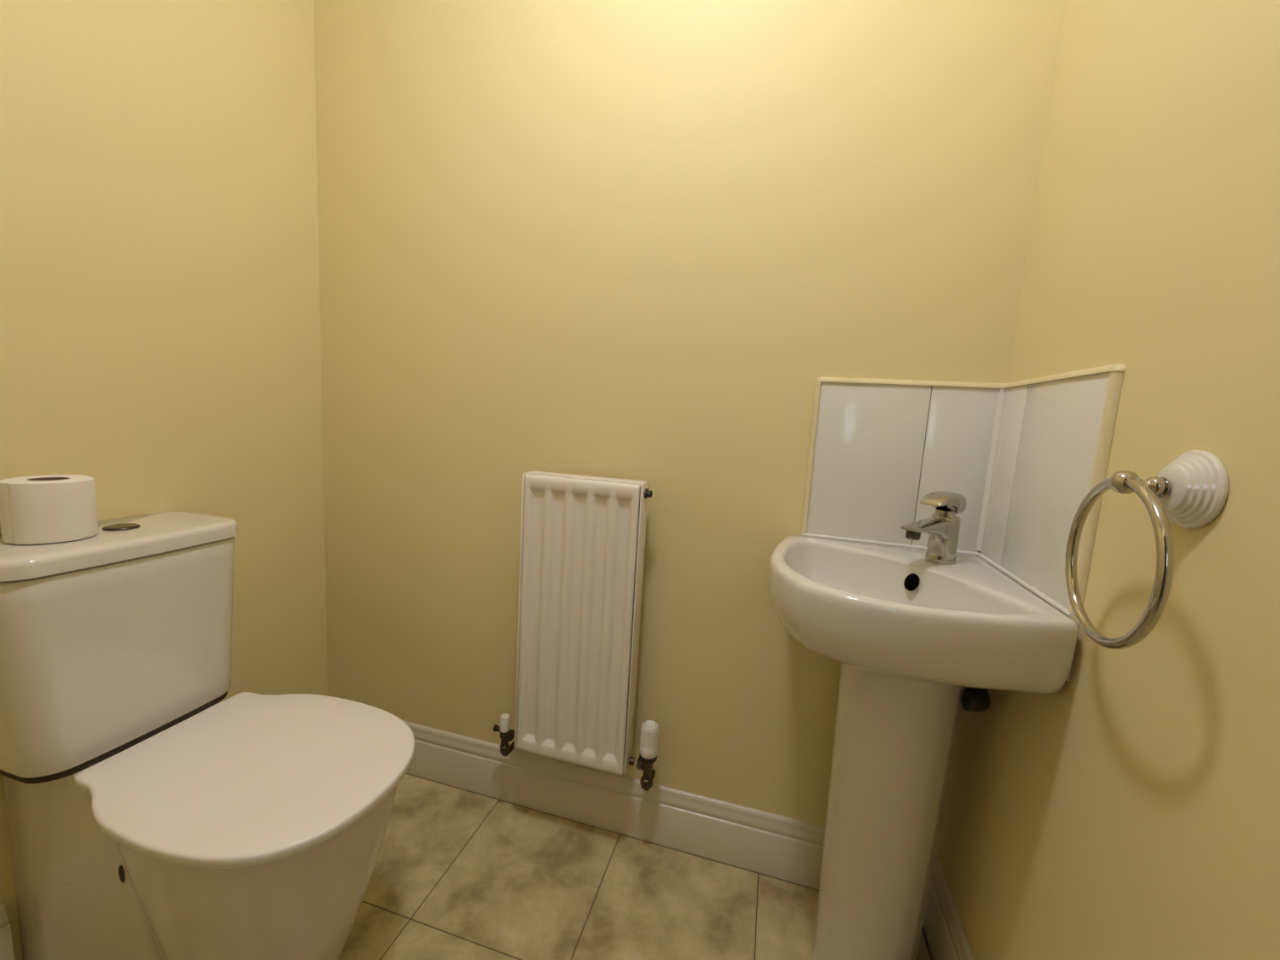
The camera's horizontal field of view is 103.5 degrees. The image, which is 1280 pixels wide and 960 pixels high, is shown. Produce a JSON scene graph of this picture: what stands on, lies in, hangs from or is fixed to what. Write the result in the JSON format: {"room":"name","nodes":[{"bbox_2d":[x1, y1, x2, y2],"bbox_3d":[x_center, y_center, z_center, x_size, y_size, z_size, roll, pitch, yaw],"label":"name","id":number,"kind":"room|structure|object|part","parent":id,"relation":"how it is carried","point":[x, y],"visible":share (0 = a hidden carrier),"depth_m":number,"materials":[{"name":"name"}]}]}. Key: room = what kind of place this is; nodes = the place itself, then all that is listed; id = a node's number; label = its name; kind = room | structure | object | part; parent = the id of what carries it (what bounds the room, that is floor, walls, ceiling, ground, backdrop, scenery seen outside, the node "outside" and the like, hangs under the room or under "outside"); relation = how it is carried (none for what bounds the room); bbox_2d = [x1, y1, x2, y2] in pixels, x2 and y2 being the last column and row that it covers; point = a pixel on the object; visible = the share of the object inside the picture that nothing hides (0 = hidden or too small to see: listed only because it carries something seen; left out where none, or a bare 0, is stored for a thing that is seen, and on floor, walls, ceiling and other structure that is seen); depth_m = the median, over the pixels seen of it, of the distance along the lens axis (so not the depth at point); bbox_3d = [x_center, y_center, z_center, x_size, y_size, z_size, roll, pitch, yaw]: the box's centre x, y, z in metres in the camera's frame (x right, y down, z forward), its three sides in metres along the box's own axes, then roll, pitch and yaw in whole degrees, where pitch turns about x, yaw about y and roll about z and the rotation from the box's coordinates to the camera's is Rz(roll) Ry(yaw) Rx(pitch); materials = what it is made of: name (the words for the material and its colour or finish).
{"room":"bathroom","nodes":[
{"label":"bathroom","id":0,"kind":"room"},
{"bbox_2d":[0,0,327,959],"bbox_3d":[-1.141,-0.291,0.672,0.100,2.600,1.550,5,8,15],"label":"wall","id":1,"kind":"structure","parent":0,"point":[160,334],"depth_m":1.05,"materials":[{"name":"beige paint"}]},
{"bbox_2d":[0,901,14,959],"bbox_3d":[-1.226,0.861,0.525,0.018,0.147,0.778,5,8,15],"label":"baseboard","id":2,"kind":"structure","parent":1,"relation":"attached to","point":[6,943],"depth_m":0.89,"materials":[{"name":"beige wood"}]},
{"bbox_2d":[339,773,933,959],"bbox_3d":[-0.359,1.024,0.628,1.764,0.100,1.600,5,8,15],"label":"floor","id":3,"kind":"structure","parent":0,"point":[525,886],"depth_m":1.12,"materials":[{"name":"tile"}]},
{"bbox_2d":[0,511,414,959],"bbox_3d":[-0.743,0.509,0.893,0.694,0.807,0.368,5,8,15],"label":"toilet","id":4,"kind":"object","parent":3,"relation":"on","point":[151,816],"visible":1,"depth_m":0.82,"materials":[{"name":"white ceramic"}]},
{"bbox_2d":[0,474,98,544],"bbox_3d":[-0.983,0.047,0.843,0.104,0.100,0.105,5,8,15],"label":"toilet roll","id":5,"kind":"object","parent":4,"relation":"on","point":[35,509],"visible":1,"depth_m":0.81,"materials":[{"name":"white paper"}]},
{"bbox_3d":[-0.956,0.108,0.910,0.203,0.033,0.360,5,8,15],"label":"cistern lid","id":6,"kind":"part","parent":4,"relation":"part of","materials":[{"name":"beige ceramic"}]},
{"bbox_3d":[-0.633,0.480,0.859,0.469,0.019,0.368,5,8,15],"label":"seat lid","id":7,"kind":"part","parent":4,"relation":"part of","materials":[{"name":"white plastic"}]},
{"bbox_2d":[811,663,966,959],"bbox_3d":[0.445,0.631,0.957,0.178,0.688,0.201,-1,9,-32],"label":"pedestal","id":8,"kind":"object","parent":3,"relation":"on","point":[895,739],"visible":0.8,"depth_m":0.89,"materials":[{"name":"beige ceramic"}]},
{"bbox_2d":[768,533,1077,694],"bbox_3d":[0.433,0.220,0.885,0.409,0.142,0.409,5,8,15],"label":"washbasin","id":9,"kind":"object","parent":8,"relation":"on","point":[877,607],"visible":1,"depth_m":0.73,"materials":[{"name":"beige ceramic"}]},
{"bbox_2d":[900,490,965,564],"bbox_3d":[0.532,0.087,0.920,0.142,0.132,0.050,-1,8,-30],"label":"mixer tap","id":10,"kind":"object","parent":9,"relation":"on","point":[942,529],"visible":1,"depth_m":0.92,"materials":[{"name":"silver metal"}]},
{"bbox_3d":[0.522,0.093,0.915,0.119,0.049,0.041,-1,8,-30],"label":"spout","id":11,"kind":"part","parent":10,"relation":"part of","materials":[{"name":"silver metal"}]},
{"bbox_3d":[0.558,0.042,0.928,0.088,0.042,0.049,-1,8,-30],"label":"lever handle","id":12,"kind":"part","parent":10,"relation":"part of","materials":[{"name":"silver metal"}]},
{"bbox_2d":[313,0,1064,854],"bbox_3d":[-0.073,-0.299,1.237,1.864,2.600,0.100,5,8,15],"label":"wall","id":13,"kind":"structure","parent":0,"point":[636,240],"depth_m":1.17,"materials":[{"name":"beige paint"}]},
{"bbox_2d":[493,471,658,791],"bbox_3d":[-0.145,0.362,1.225,0.430,0.750,0.101,5,8,15],"label":"radiator","id":14,"kind":"object","parent":13,"relation":"attached to","point":[582,549],"visible":1,"depth_m":1.17,"materials":[{"name":"white metal"}]},
{"bbox_2d":[524,471,648,484],"bbox_3d":[-0.125,-0.005,1.163,0.287,0.004,0.051,5,8,15],"label":"grille","id":15,"kind":"object","parent":14,"relation":"attached to","point":[533,476],"depth_m":1.15,"materials":[{"name":"white metal"}]},
{"bbox_3d":[-0.144,0.337,1.209,0.270,0.678,0.042,5,8,15],"label":"water panel","id":16,"kind":"part","parent":14,"relation":"part of","materials":[{"name":"white metal"}]},
{"bbox_2d":[402,720,937,890],"bbox_3d":[-0.155,0.822,1.322,1.664,0.147,0.018,5,8,15],"label":"baseboard","id":17,"kind":"structure","parent":13,"relation":"attached to","point":[786,848],"depth_m":1.28,"materials":[{"name":"beige wood"}]},
{"bbox_2d":[799,362,1125,680],"bbox_3d":[0.489,0.030,0.886,0.363,0.432,0.363,5,8,15],"label":"tile backsplash","id":18,"kind":"structure","parent":13,"relation":"attached to","point":[1024,456],"depth_m":1.00,"materials":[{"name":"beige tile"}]},
{"bbox_3d":[0.364,-0.001,1.091,0.010,0.426,0.010,5,8,15],"label":"edge trim","id":19,"kind":"part","parent":18,"relation":"part of","materials":[{"name":"beige plastic"}]},
{"bbox_3d":[0.545,-0.197,1.019,0.343,0.010,0.010,5,8,15],"label":"edge trim","id":20,"kind":"part","parent":18,"relation":"part of","materials":[{"name":"beige plastic"}]},
{"bbox_3d":[0.661,-0.165,0.817,0.010,0.010,0.343,5,8,15],"label":"edge trim","id":21,"kind":"part","parent":18,"relation":"part of","materials":[{"name":"beige plastic"}]},
{"bbox_3d":[0.603,0.066,0.676,0.009,0.426,0.009,5,8,15],"label":"edge trim","id":22,"kind":"part","parent":18,"relation":"part of","materials":[{"name":"beige plastic"}]},
{"bbox_3d":[0.621,-0.145,0.652,0.021,0.010,0.021,5,8,15],"label":"trim corner","id":23,"kind":"part","parent":18,"relation":"part of","materials":[{"name":"beige plastic"}]},
{"bbox_2d":[936,0,1279,959],"bbox_3d":[0.557,-0.133,0.220,0.100,2.600,1.550,5,8,15],"label":"wall","id":24,"kind":"structure","parent":0,"point":[1131,810],"depth_m":0.58,"materials":[{"name":"beige paint"}]},
{"bbox_2d":[923,861,975,959],"bbox_3d":[0.445,0.973,0.416,0.018,0.147,1.432,5,8,15],"label":"baseboard","id":25,"kind":"structure","parent":24,"relation":"attached to","point":[947,939],"depth_m":1.01,"materials":[{"name":"beige wood"}]},
{"bbox_2d":[961,686,990,712],"bbox_3d":[0.610,0.373,0.954,0.050,0.046,0.222,5,8,15],"label":"pipe","id":26,"kind":"object","parent":24,"relation":"attached to","point":[974,700],"visible":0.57,"depth_m":0.86,"materials":[{"name":"black plastic"}]},
{"bbox_2d":[1064,449,1228,649],"bbox_3d":[0.532,0.074,0.536,0.073,0.216,0.184,5,8,15],"label":"towel ring","id":27,"kind":"object","parent":24,"relation":"attached to","point":[1192,490],"visible":1,"depth_m":0.50,"materials":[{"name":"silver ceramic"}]},
{"bbox_3d":[0.532,0.006,0.529,0.027,0.021,0.021,5,8,15],"label":"arm","id":28,"kind":"part","parent":27,"relation":"part of","materials":[{"name":"silver metal"}]}
]}

